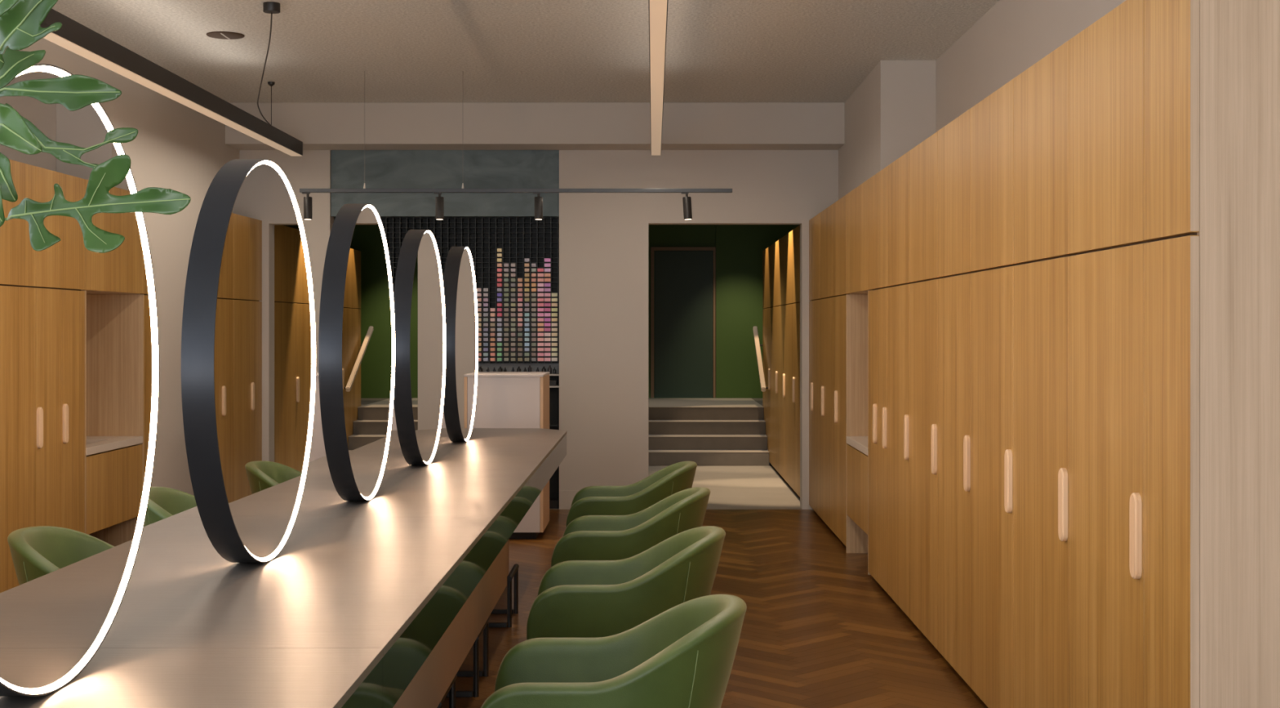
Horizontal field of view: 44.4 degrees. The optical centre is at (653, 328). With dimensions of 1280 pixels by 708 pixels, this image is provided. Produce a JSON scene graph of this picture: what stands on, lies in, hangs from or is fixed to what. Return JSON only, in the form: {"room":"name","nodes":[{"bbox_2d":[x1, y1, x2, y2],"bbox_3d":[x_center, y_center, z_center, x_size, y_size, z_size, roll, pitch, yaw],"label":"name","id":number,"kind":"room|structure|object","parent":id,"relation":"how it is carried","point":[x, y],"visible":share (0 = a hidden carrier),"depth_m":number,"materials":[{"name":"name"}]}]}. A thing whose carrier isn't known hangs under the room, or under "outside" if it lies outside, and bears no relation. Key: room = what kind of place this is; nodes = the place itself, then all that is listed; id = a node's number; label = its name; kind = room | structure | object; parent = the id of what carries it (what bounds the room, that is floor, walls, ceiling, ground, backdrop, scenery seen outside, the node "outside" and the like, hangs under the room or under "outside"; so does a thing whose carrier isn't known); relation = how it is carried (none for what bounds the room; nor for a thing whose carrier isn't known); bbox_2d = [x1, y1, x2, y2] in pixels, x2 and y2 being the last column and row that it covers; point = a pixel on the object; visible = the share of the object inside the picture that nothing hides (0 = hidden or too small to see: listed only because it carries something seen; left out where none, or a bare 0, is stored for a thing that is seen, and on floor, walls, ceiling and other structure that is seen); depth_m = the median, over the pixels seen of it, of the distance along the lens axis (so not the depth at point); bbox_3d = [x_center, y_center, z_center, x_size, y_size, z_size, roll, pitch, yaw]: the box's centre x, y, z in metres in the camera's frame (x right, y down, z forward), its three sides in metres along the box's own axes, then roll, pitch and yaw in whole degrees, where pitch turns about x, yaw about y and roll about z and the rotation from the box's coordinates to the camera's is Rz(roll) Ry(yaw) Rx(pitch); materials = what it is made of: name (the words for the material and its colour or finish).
{"room":"beauty salon","nodes":[
{"label":"beauty salon","id":0,"kind":"room"},
{"bbox_2d":[8,38,239,495],"bbox_3d":[-3.185,-0.140,4.675,0.150,3.000,14.550,0,0,0],"label":"wall","id":1,"kind":"structure","parent":0,"point":[177,147],"depth_m":10.06,"materials":[{"name":"white paint"}]},
{"bbox_2d":[380,217,559,217],"bbox_3d":[-1.569,-0.090,12.275,1.922,2.900,0.050,0,0,0],"label":"wall niche","id":2,"kind":"object","parent":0,"point":[380,217],"depth_m":12.25,"materials":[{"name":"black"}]},
{"bbox_2d":[52,0,999,102],"bbox_3d":[-0.690,-1.690,4.500,5.240,0.100,14.600,0,0,0],"label":"ceiling","id":3,"kind":"structure","parent":0,"point":[320,51],"depth_m":9.07,"materials":[{"name":"white paint"}]},
{"bbox_2d":[40,1,302,155],"bbox_3d":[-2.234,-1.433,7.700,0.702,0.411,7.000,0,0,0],"label":"linear pendant","id":4,"kind":"object","parent":3,"relation":"hanging from","point":[73,36],"visible":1,"depth_m":7.99,"materials":[{"name":"black metal"}]},
{"bbox_2d":[206,31,244,39],"bbox_3d":[-2.390,-1.635,8.770,0.206,0.010,0.206,0,0,0],"label":"ceiling speaker","id":5,"kind":"object","parent":3,"relation":"attached to","point":[216,34],"visible":1,"depth_m":8.75,"materials":[{"name":"brown plastic"}]},
{"bbox_2d":[299,71,732,219],"bbox_3d":[-0.874,-1.166,10.000,2.753,0.948,0.054,0,0,0],"label":"track light","id":6,"kind":"object","parent":3,"relation":"hanging from","point":[439,201],"visible":1,"depth_m":9.98,"materials":[{"name":"grey metal"}]},
{"bbox_2d":[648,0,668,155],"bbox_3d":[0.019,-1.433,7.175,0.074,0.411,7.950,0,0,0],"label":"linear pendant","id":7,"kind":"object","parent":3,"relation":"hanging from","point":[658,9],"visible":1,"depth_m":7.34,"materials":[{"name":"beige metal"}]},
{"bbox_2d":[239,150,838,509],"bbox_3d":[-0.690,-0.140,11.880,4.840,3.000,0.160,0,0,0],"label":"wall","id":8,"kind":"structure","parent":0,"point":[604,237],"depth_m":11.80,"materials":[{"name":"white paint"}]},
{"bbox_2d":[330,150,559,217],"bbox_3d":[-1.569,-1.097,11.895,1.720,0.504,0.130,0,0,0],"label":"wall panel","id":9,"kind":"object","parent":8,"relation":"attached to","point":[384,169],"depth_m":11.83,"materials":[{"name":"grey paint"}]},
{"bbox_2d":[334,217,559,363],"bbox_3d":[-1.569,-0.289,11.961,1.718,1.109,0.087,0,0,0],"label":"rack","id":10,"kind":"object","parent":8,"relation":"attached to","point":[519,239],"visible":0.27,"depth_m":12.00,"materials":[{"name":"black metal"}]},
{"bbox_2d":[483,322,488,326],"bbox_3d":[-1.272,-0.028,11.949,0.036,0.026,0.062,0,0,0],"label":"pack","id":11,"kind":"object","parent":10,"relation":"in","point":[485,324],"visible":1,"depth_m":11.92,"materials":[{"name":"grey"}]},
{"bbox_2d":[483,317,488,321],"bbox_3d":[-1.272,-0.066,11.949,0.036,0.026,0.062,0,0,0],"label":"pack","id":12,"kind":"object","parent":10,"relation":"in","point":[485,319],"visible":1,"depth_m":11.92,"materials":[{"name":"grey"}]},
{"bbox_2d":[483,312,488,316],"bbox_3d":[-1.272,-0.104,11.949,0.036,0.026,0.062,0,0,0],"label":"pack","id":13,"kind":"object","parent":10,"relation":"in","point":[485,314],"visible":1,"depth_m":11.92,"materials":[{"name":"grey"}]},
{"bbox_2d":[483,307,488,311],"bbox_3d":[-1.272,-0.141,11.949,0.036,0.026,0.062,0,0,0],"label":"pack","id":14,"kind":"object","parent":10,"relation":"in","point":[485,309],"visible":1,"depth_m":11.92,"materials":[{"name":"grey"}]},
{"bbox_2d":[497,317,502,321],"bbox_3d":[-1.168,-0.066,11.949,0.036,0.026,0.062,0,0,0],"label":"pack","id":15,"kind":"object","parent":10,"relation":"in","point":[499,319],"visible":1,"depth_m":11.92,"materials":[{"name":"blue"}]},
{"bbox_2d":[497,312,502,316],"bbox_3d":[-1.168,-0.104,11.949,0.036,0.026,0.062,0,0,0],"label":"pack","id":16,"kind":"object","parent":10,"relation":"in","point":[499,314],"visible":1,"depth_m":11.92,"materials":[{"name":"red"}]},
{"bbox_2d":[497,322,502,326],"bbox_3d":[-1.168,-0.028,11.949,0.036,0.026,0.062,0,0,0],"label":"pack","id":17,"kind":"object","parent":10,"relation":"in","point":[499,324],"visible":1,"depth_m":11.92,"materials":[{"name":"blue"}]},
{"bbox_2d":[497,262,502,266],"bbox_3d":[-1.168,-0.481,11.949,0.036,0.026,0.062,0,0,0],"label":"pack","id":18,"kind":"object","parent":10,"relation":"in","point":[499,264],"visible":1,"depth_m":11.92,"materials":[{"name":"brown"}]},
{"bbox_2d":[497,257,502,262],"bbox_3d":[-1.168,-0.518,11.949,0.036,0.026,0.062,0,0,0],"label":"pack","id":19,"kind":"object","parent":10,"relation":"in","point":[499,260],"visible":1,"depth_m":11.92,"materials":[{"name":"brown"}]},
{"bbox_2d":[497,253,502,257],"bbox_3d":[-1.168,-0.556,11.949,0.036,0.026,0.062,0,0,0],"label":"pack","id":20,"kind":"object","parent":10,"relation":"in","point":[499,255],"visible":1,"depth_m":11.92,"materials":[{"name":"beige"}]},
{"bbox_2d":[497,248,502,252],"bbox_3d":[-1.168,-0.594,11.949,0.036,0.026,0.062,0,0,0],"label":"pack","id":21,"kind":"object","parent":10,"relation":"in","point":[499,250],"visible":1,"depth_m":11.92,"materials":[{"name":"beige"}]},
{"bbox_2d":[497,307,502,311],"bbox_3d":[-1.168,-0.141,11.949,0.036,0.026,0.062,0,0,0],"label":"pack","id":22,"kind":"object","parent":10,"relation":"in","point":[499,309],"visible":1,"depth_m":11.92,"materials":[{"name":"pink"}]},
{"bbox_2d":[503,317,509,321],"bbox_3d":[-1.116,-0.066,11.949,0.036,0.026,0.062,0,0,0],"label":"pack","id":23,"kind":"object","parent":10,"relation":"in","point":[505,319],"visible":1,"depth_m":11.92,"materials":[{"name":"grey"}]},
{"bbox_2d":[503,322,509,326],"bbox_3d":[-1.116,-0.028,11.949,0.036,0.026,0.062,0,0,0],"label":"pack","id":24,"kind":"object","parent":10,"relation":"in","point":[505,324],"visible":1,"depth_m":11.92,"materials":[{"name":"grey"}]},
{"bbox_2d":[503,312,509,316],"bbox_3d":[-1.116,-0.104,11.949,0.036,0.026,0.062,0,0,0],"label":"pack","id":25,"kind":"object","parent":10,"relation":"in","point":[505,314],"visible":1,"depth_m":11.92,"materials":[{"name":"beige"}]},
{"bbox_2d":[503,307,509,311],"bbox_3d":[-1.116,-0.141,11.949,0.036,0.026,0.062,0,0,0],"label":"pack","id":26,"kind":"object","parent":10,"relation":"in","point":[506,309],"visible":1,"depth_m":11.92,"materials":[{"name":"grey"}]},
{"bbox_2d":[503,262,509,266],"bbox_3d":[-1.116,-0.481,11.949,0.036,0.026,0.062,0,0,0],"label":"pack","id":27,"kind":"object","parent":10,"relation":"in","point":[505,264],"visible":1,"depth_m":11.92,"materials":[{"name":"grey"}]},
{"bbox_2d":[517,317,523,321],"bbox_3d":[-1.012,-0.066,11.949,0.036,0.026,0.062,0,0,0],"label":"pack","id":28,"kind":"object","parent":10,"relation":"in","point":[519,319],"visible":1,"depth_m":11.92,"materials":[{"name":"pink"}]},
{"bbox_2d":[517,322,523,326],"bbox_3d":[-1.012,-0.028,11.949,0.036,0.026,0.062,0,0,0],"label":"pack","id":29,"kind":"object","parent":10,"relation":"in","point":[519,324],"visible":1,"depth_m":11.92,"materials":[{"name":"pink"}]},
{"bbox_2d":[517,312,523,316],"bbox_3d":[-1.012,-0.104,11.949,0.036,0.026,0.062,0,0,0],"label":"pack","id":30,"kind":"object","parent":10,"relation":"in","point":[519,314],"visible":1,"depth_m":11.92,"materials":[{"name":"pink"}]},
{"bbox_2d":[517,307,523,311],"bbox_3d":[-1.012,-0.141,11.949,0.036,0.026,0.062,0,0,0],"label":"pack","id":31,"kind":"object","parent":10,"relation":"in","point":[519,309],"visible":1,"depth_m":11.92,"materials":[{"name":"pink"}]},
{"bbox_2d":[537,307,543,311],"bbox_3d":[-0.855,-0.141,11.949,0.048,0.026,0.062,0,0,0],"label":"pack","id":32,"kind":"object","parent":10,"relation":"in","point":[539,309],"visible":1,"depth_m":11.92,"materials":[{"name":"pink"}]},
{"bbox_2d":[537,322,543,326],"bbox_3d":[-0.855,-0.028,11.949,0.048,0.026,0.062,0,0,0],"label":"pack","id":33,"kind":"object","parent":10,"relation":"in","point":[539,324],"visible":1,"depth_m":11.92,"materials":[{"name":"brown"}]},
{"bbox_2d":[537,317,543,321],"bbox_3d":[-0.855,-0.066,11.949,0.048,0.026,0.062,0,0,0],"label":"pack","id":34,"kind":"object","parent":10,"relation":"in","point":[539,319],"visible":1,"depth_m":11.92,"materials":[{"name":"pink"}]},
{"bbox_2d":[537,312,543,316],"bbox_3d":[-0.855,-0.104,11.949,0.048,0.026,0.062,0,0,0],"label":"pack","id":35,"kind":"object","parent":10,"relation":"in","point":[539,314],"visible":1,"depth_m":11.92,"materials":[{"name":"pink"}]},
{"bbox_2d":[544,322,550,326],"bbox_3d":[-0.803,-0.028,11.949,0.048,0.026,0.062,0,0,0],"label":"pack","id":36,"kind":"object","parent":10,"relation":"in","point":[546,324],"visible":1,"depth_m":11.92,"materials":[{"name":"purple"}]},
{"bbox_2d":[544,317,550,321],"bbox_3d":[-0.803,-0.066,11.949,0.048,0.026,0.062,0,0,0],"label":"pack","id":37,"kind":"object","parent":10,"relation":"in","point":[546,319],"visible":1,"depth_m":11.92,"materials":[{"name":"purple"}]},
{"bbox_2d":[544,312,550,316],"bbox_3d":[-0.803,-0.104,11.949,0.048,0.026,0.062,0,0,0],"label":"pack","id":38,"kind":"object","parent":10,"relation":"in","point":[546,314],"visible":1,"depth_m":11.92,"materials":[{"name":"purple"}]},
{"bbox_2d":[544,262,550,266],"bbox_3d":[-0.803,-0.481,11.949,0.048,0.026,0.062,0,0,0],"label":"pack","id":39,"kind":"object","parent":10,"relation":"in","point":[546,264],"visible":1,"depth_m":11.92,"materials":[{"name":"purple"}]},
{"bbox_2d":[544,257,550,262],"bbox_3d":[-0.803,-0.518,11.949,0.048,0.026,0.062,0,0,0],"label":"pack","id":40,"kind":"object","parent":10,"relation":"in","point":[546,260],"visible":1,"depth_m":11.92,"materials":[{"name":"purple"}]},
{"bbox_2d":[544,307,550,311],"bbox_3d":[-0.803,-0.141,11.949,0.048,0.026,0.062,0,0,0],"label":"pack","id":41,"kind":"object","parent":10,"relation":"in","point":[546,309],"visible":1,"depth_m":11.92,"materials":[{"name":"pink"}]},
{"bbox_2d":[551,307,557,311],"bbox_3d":[-0.751,-0.141,11.949,0.045,0.026,0.062,0,0,0],"label":"pack","id":42,"kind":"object","parent":10,"relation":"in","point":[553,309],"visible":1,"depth_m":11.92,"materials":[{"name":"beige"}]},
{"bbox_2d":[551,322,557,326],"bbox_3d":[-0.751,-0.028,11.949,0.045,0.026,0.062,0,0,0],"label":"pack","id":43,"kind":"object","parent":10,"relation":"in","point":[553,324],"visible":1,"depth_m":11.92,"materials":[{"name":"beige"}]},
{"bbox_2d":[551,317,557,321],"bbox_3d":[-0.751,-0.066,11.949,0.045,0.026,0.062,0,0,0],"label":"pack","id":44,"kind":"object","parent":10,"relation":"in","point":[553,319],"visible":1,"depth_m":11.92,"materials":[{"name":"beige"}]},
{"bbox_2d":[551,312,557,316],"bbox_3d":[-0.751,-0.104,11.949,0.045,0.026,0.062,0,0,0],"label":"pack","id":45,"kind":"object","parent":10,"relation":"in","point":[553,314],"visible":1,"depth_m":11.92,"materials":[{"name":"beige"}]},
{"bbox_2d":[225,102,844,150],"bbox_3d":[-0.860,-1.490,11.600,4.498,0.299,0.399,0,0,0],"label":"ceiling beam","id":46,"kind":"structure","parent":8,"relation":"attached to","point":[318,126],"depth_m":11.40,"materials":[{"name":"white paint"}]},
{"bbox_2d":[559,490,578,509],"bbox_3d":[-0.372,1.288,11.796,0.670,0.141,0.008,0,0,0],"label":"baseboard","id":47,"kind":"structure","parent":8,"relation":"attached to","point":[566,497],"depth_m":11.79,"materials":[{"name":"white paint"}]},
{"bbox_2d":[549,462,801,509],"bbox_3d":[-0.400,1.385,14.150,4.260,0.049,4.700,0,0,0],"label":"floor","id":48,"kind":"structure","parent":0,"point":[731,486],"depth_m":13.47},
{"bbox_2d":[477,363,559,508],"bbox_3d":[-1.569,0.813,11.931,1.718,1.094,0.167,0,0,0],"label":"shelving","id":49,"kind":"object","parent":48,"relation":"on","point":[553,389],"visible":0.13,"depth_m":11.98,"materials":[{"name":"black"}]},
{"bbox_2d":[547,364,551,373],"bbox_3d":[-0.785,0.313,11.916,0.028,0.064,0.027,0,0,0],"label":"bottle","id":50,"kind":"object","parent":49,"relation":"on","point":[549,369],"visible":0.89,"depth_m":11.90,"materials":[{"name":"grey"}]},
{"bbox_2d":[549,380,556,385],"bbox_3d":[-0.762,0.415,11.915,0.059,0.040,0.074,0,0,0],"label":"storage box","id":51,"kind":"object","parent":49,"relation":"on","point":[551,382],"visible":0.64,"depth_m":11.88,"materials":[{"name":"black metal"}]},
{"bbox_2d":[648,397,768,465],"bbox_3d":[0.565,1.088,16.973,2.328,0.544,2.834,0,0,0],"label":"staircase","id":52,"kind":"structure","parent":48,"relation":"on","point":[703,431],"depth_m":16.06,"materials":[{"name":"concrete"}]},
{"bbox_2d":[762,246,772,462],"bbox_3d":[1.431,0.274,15.980,0.594,2.172,1.037,0,0,0],"label":"tall cabinet","id":53,"kind":"object","parent":48,"relation":"on","point":[766,253],"visible":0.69,"depth_m":15.89,"materials":[{"name":"brown wood"}]},
{"bbox_2d":[752,325,768,391],"bbox_3d":[1.106,0.300,16.100,0.086,0.648,1.314,0,0,0],"label":"handrail","id":54,"kind":"object","parent":53,"relation":"attached to","point":[757,344],"visible":1,"depth_m":16.02,"materials":[{"name":"beige wood"}]},
{"bbox_2d":[769,240,779,470],"bbox_3d":[1.431,0.274,15.000,0.594,2.172,0.917,0,0,0],"label":"tall cabinet","id":55,"kind":"object","parent":48,"relation":"on","point":[773,248],"visible":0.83,"depth_m":15.03,"materials":[{"name":"brown wood"}]},
{"bbox_2d":[777,235,786,479],"bbox_3d":[1.431,0.274,14.125,0.594,2.172,0.827,0,0,0],"label":"tall cabinet","id":56,"kind":"object","parent":48,"relation":"on","point":[780,242],"visible":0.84,"depth_m":14.07,"materials":[{"name":"brown wood"}]},
{"bbox_2d":[785,228,797,491],"bbox_3d":[1.431,0.274,13.235,0.594,2.172,0.947,0,0,0],"label":"tall cabinet","id":57,"kind":"object","parent":48,"relation":"on","point":[790,302],"visible":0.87,"depth_m":13.15,"materials":[{"name":"brown wood"}]},
{"bbox_2d":[795,225,799,497],"bbox_3d":[1.439,0.274,12.361,0.578,2.172,0.795,0,0,0],"label":"tall cabinet","id":58,"kind":"object","parent":48,"relation":"on","point":[797,228],"visible":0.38,"depth_m":12.48,"materials":[{"name":"brown wood"}]},
{"bbox_2d":[441,509,987,707],"bbox_3d":[-0.690,1.385,4.600,4.840,0.050,14.400,0,0,0],"label":"floor","id":59,"kind":"structure","parent":0,"point":[819,630],"depth_m":7.14,"materials":[{"name":"brown wood"}]},
{"bbox_2d":[143,486,196,526],"bbox_3d":[-1.874,1.022,6.690,0.657,0.683,0.595,0,0,0],"label":"tub chair","id":60,"kind":"object","parent":59,"relation":"on","point":[163,502],"visible":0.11,"depth_m":6.80,"materials":[{"name":"green leather"}]},
{"bbox_2d":[0,427,566,707],"bbox_3d":[-0.990,0.970,5.000,1.000,0.780,8.259,0,0,0],"label":"table","id":61,"kind":"object","parent":59,"relation":"on","point":[381,601],"visible":0.87,"depth_m":3.55,"materials":[{"name":"laminate"}]},
{"bbox_2d":[0,63,159,696],"bbox_3d":[-0.990,0.080,2.533,0.072,1.000,1.000,0,0,0],"label":"mirror","id":62,"kind":"object","parent":61,"relation":"on","point":[79,339],"visible":0.87,"depth_m":2.58,"materials":[{"name":"metal"}]},
{"bbox_2d":[0,0,191,253],"bbox_3d":[-0.848,0.124,1.612,0.755,0.913,0.367,0,0,0],"label":"potted plant","id":63,"kind":"object","parent":61,"relation":"on","point":[20,20],"visible":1,"depth_m":1.60,"materials":[{"name":"green plant"}]},
{"bbox_2d":[181,159,316,562],"bbox_3d":[-0.990,0.080,3.925,0.072,1.000,1.000,0,0,0],"label":"mirror","id":64,"kind":"object","parent":61,"relation":"on","point":[249,350],"visible":1,"depth_m":3.76,"materials":[{"name":"metal"}]},
{"bbox_2d":[318,203,395,500],"bbox_3d":[-0.990,0.080,5.310,0.072,1.000,1.000,0,0,0],"label":"mirror","id":65,"kind":"object","parent":61,"relation":"on","point":[357,331],"visible":1,"depth_m":5.11,"materials":[{"name":"metal"}]},
{"bbox_2d":[393,229,446,464],"bbox_3d":[-0.990,0.080,6.690,0.072,1.000,1.000,0,0,1],"label":"mirror","id":66,"kind":"object","parent":61,"relation":"on","point":[420,312],"visible":0.98,"depth_m":6.48,"materials":[{"name":"metal"}]},
{"bbox_2d":[443,246,478,441],"bbox_3d":[-0.990,0.080,8.060,0.072,1.000,1.000,0,0,0],"label":"mirror","id":67,"kind":"object","parent":61,"relation":"on","point":[459,279],"visible":0.88,"depth_m":7.87,"materials":[{"name":"metal"}]},
{"bbox_2d":[308,371,549,538],"bbox_3d":[-1.563,0.828,10.390,1.714,1.064,0.630,0,0,0],"label":"reception desk","id":68,"kind":"object","parent":59,"relation":"on","point":[504,399],"depth_m":10.08,"materials":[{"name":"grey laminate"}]},
{"bbox_2d":[315,371,549,376],"bbox_3d":[-1.563,0.303,10.390,1.714,0.014,0.630,0,0,0],"label":"countertop","id":69,"kind":"structure","parent":68,"relation":"on","point":[479,373],"depth_m":10.28,"materials":[{"name":"white laminate"}]},
{"bbox_2d":[437,674,457,707],"bbox_3d":[-0.709,1.243,4.950,0.133,0.234,0.380,0,0,0],"label":"footrest","id":70,"kind":"object","parent":59,"relation":"on","point":[451,689],"visible":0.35,"depth_m":5.11,"materials":[{"name":"black metal"}]},
{"bbox_2d":[445,617,489,697],"bbox_3d":[-0.709,1.243,5.970,0.133,0.234,0.380,0,0,0],"label":"footrest","id":71,"kind":"object","parent":59,"relation":"on","point":[475,673],"visible":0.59,"depth_m":5.80,"materials":[{"name":"black metal"}]},
{"bbox_2d":[488,564,519,627],"bbox_3d":[-0.709,1.243,7.320,0.133,0.234,0.380,0,0,0],"label":"footrest","id":72,"kind":"object","parent":59,"relation":"on","point":[513,573],"visible":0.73,"depth_m":7.16,"materials":[{"name":"black metal"}]},
{"bbox_2d":[480,594,746,707],"bbox_3d":[-0.096,1.022,3.930,0.657,0.683,0.595,0,0,0],"label":"tub chair","id":73,"kind":"object","parent":59,"relation":"on","point":[683,655],"visible":1,"depth_m":3.78,"materials":[{"name":"green leather"}]},
{"bbox_2d":[526,525,725,639],"bbox_3d":[-0.084,1.022,5.330,0.657,0.683,0.595,0,0,-1],"label":"tub chair","id":74,"kind":"object","parent":59,"relation":"on","point":[575,598],"visible":0.76,"depth_m":5.06,"materials":[{"name":"green leather"}]},
{"bbox_2d":[551,486,710,566],"bbox_3d":[-0.086,1.022,6.679,0.657,0.683,0.595,0,0,1],"label":"tub chair","id":75,"kind":"object","parent":59,"relation":"on","point":[587,537],"visible":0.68,"depth_m":6.41,"materials":[{"name":"green leather"}]},
{"bbox_2d":[565,461,697,527],"bbox_3d":[-0.106,1.022,7.990,0.657,0.683,0.595,0,0,-1],"label":"tub chair","id":76,"kind":"object","parent":59,"relation":"on","point":[633,498],"visible":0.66,"depth_m":7.73,"materials":[{"name":"green leather"}]},
{"bbox_2d":[808,213,821,515],"bbox_3d":[1.441,0.274,11.424,0.574,2.172,0.745,0,0,0],"label":"tall cabinet","id":77,"kind":"object","parent":59,"relation":"on","point":[814,223],"visible":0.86,"depth_m":11.41,"materials":[{"name":"brown wood"}]},
{"bbox_2d":[819,204,835,529],"bbox_3d":[1.441,0.274,10.675,0.574,2.172,0.747,0,0,0],"label":"tall cabinet","id":78,"kind":"object","parent":59,"relation":"on","point":[825,215],"visible":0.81,"depth_m":10.61,"materials":[{"name":"brown wood"}]},
{"bbox_2d":[831,194,846,545],"bbox_3d":[1.441,0.274,9.915,0.574,2.172,0.767,0,0,0],"label":"tall cabinet","id":79,"kind":"object","parent":59,"relation":"on","point":[838,207],"visible":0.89,"depth_m":9.91,"materials":[{"name":"brown wood"}]},
{"bbox_2d":[845,179,871,574],"bbox_3d":[1.448,0.274,9.035,0.560,2.172,0.986,0,0,0],"label":"tall cabinet","id":80,"kind":"object","parent":59,"relation":"on","point":[857,200],"visible":0.3,"depth_m":9.46,"materials":[{"name":"brown wood"}]},
{"bbox_2d":[846,435,867,455],"bbox_3d":[1.433,0.673,9.035,0.531,0.042,0.946,0,0,0],"label":"countertop","id":81,"kind":"structure","parent":80,"relation":"on","point":[860,442],"depth_m":9.09,"materials":[{"name":"beige stone"}]},
{"bbox_2d":[868,173,881,582],"bbox_3d":[1.441,0.274,8.370,0.574,2.172,0.337,0,0,0],"label":"tall cabinet","id":82,"kind":"object","parent":59,"relation":"on","point":[873,181],"visible":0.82,"depth_m":8.33,"materials":[{"name":"brown wood"}]},
{"bbox_2d":[877,166,891,592],"bbox_3d":[1.441,0.274,8.030,0.574,2.172,0.337,0,0,0],"label":"tall cabinet","id":83,"kind":"object","parent":59,"relation":"on","point":[882,174],"visible":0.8,"depth_m":8.00,"materials":[{"name":"brown wood"}]},
{"bbox_2d":[887,151,914,617],"bbox_3d":[1.441,0.274,7.518,0.574,2.172,0.682,0,0,0],"label":"tall cabinet","id":84,"kind":"object","parent":59,"relation":"on","point":[898,171],"visible":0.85,"depth_m":7.47,"materials":[{"name":"brown wood"}]},
{"bbox_2d":[909,131,942,649],"bbox_3d":[1.441,0.274,6.820,0.574,2.172,0.707,0,0,0],"label":"tall cabinet","id":85,"kind":"object","parent":59,"relation":"on","point":[923,157],"visible":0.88,"depth_m":6.77,"materials":[{"name":"brown wood"}]},
{"bbox_2d":[937,108,976,687],"bbox_3d":[1.441,0.274,6.128,0.574,2.172,0.672,0,0,0],"label":"tall cabinet","id":86,"kind":"object","parent":59,"relation":"on","point":[954,138],"visible":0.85,"depth_m":6.08,"materials":[{"name":"brown wood"}]},
{"bbox_2d":[970,79,1019,707],"bbox_3d":[1.441,0.274,5.447,0.574,2.172,0.682,0,0,0],"label":"tall cabinet","id":87,"kind":"object","parent":59,"relation":"on","point":[992,117],"visible":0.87,"depth_m":5.45,"materials":[{"name":"brown wood"}]},
{"bbox_2d":[1013,40,1076,707],"bbox_3d":[1.441,0.274,4.763,0.574,2.172,0.682,0,0,0],"label":"tall cabinet","id":88,"kind":"object","parent":59,"relation":"on","point":[1041,92],"visible":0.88,"depth_m":4.72,"materials":[{"name":"brown wood"}]},
{"bbox_2d":[1069,0,1152,707],"bbox_3d":[1.441,0.274,4.082,0.574,2.172,0.672,0,0,0],"label":"tall cabinet","id":89,"kind":"object","parent":59,"relation":"on","point":[1107,57],"visible":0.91,"depth_m":4.05,"materials":[{"name":"brown wood"}]},
{"bbox_2d":[1144,0,1279,707],"bbox_3d":[1.449,0.274,3.582,0.558,2.173,0.324,0,0,0],"label":"tall cabinet","id":90,"kind":"object","parent":59,"relation":"on","point":[1212,67],"visible":1,"depth_m":3.42,"materials":[{"name":"brown wood"}]},
{"bbox_2d":[648,224,799,398],"bbox_3d":[0.565,-0.265,18.500,2.330,2.250,0.200,0,0,0],"label":"wall","id":91,"kind":"structure","parent":0,"point":[740,248],"depth_m":18.40,"materials":[{"name":"green paint"}]},
{"bbox_2d":[650,247,715,397],"bbox_3d":[0.351,-0.070,18.470,0.763,1.770,0.060,0,0,0],"label":"door","id":92,"kind":"structure","parent":91,"relation":"in","point":[683,276],"depth_m":18.45,"materials":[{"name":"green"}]},
{"bbox_2d":[936,0,1125,131],"bbox_3d":[1.805,-0.140,4.675,0.150,3.000,14.550,0,0,0],"label":"wall","id":93,"kind":"structure","parent":0,"point":[1012,36],"depth_m":7.79,"materials":[{"name":"white paint"}]},
{"bbox_2d":[838,60,936,199],"bbox_3d":[1.560,-1.228,10.700,0.339,0.823,2.199,0,0,0],"label":"column","id":94,"kind":"structure","parent":93,"relation":"attached to","point":[892,111],"depth_m":9.60,"materials":[{"name":"white paint"}]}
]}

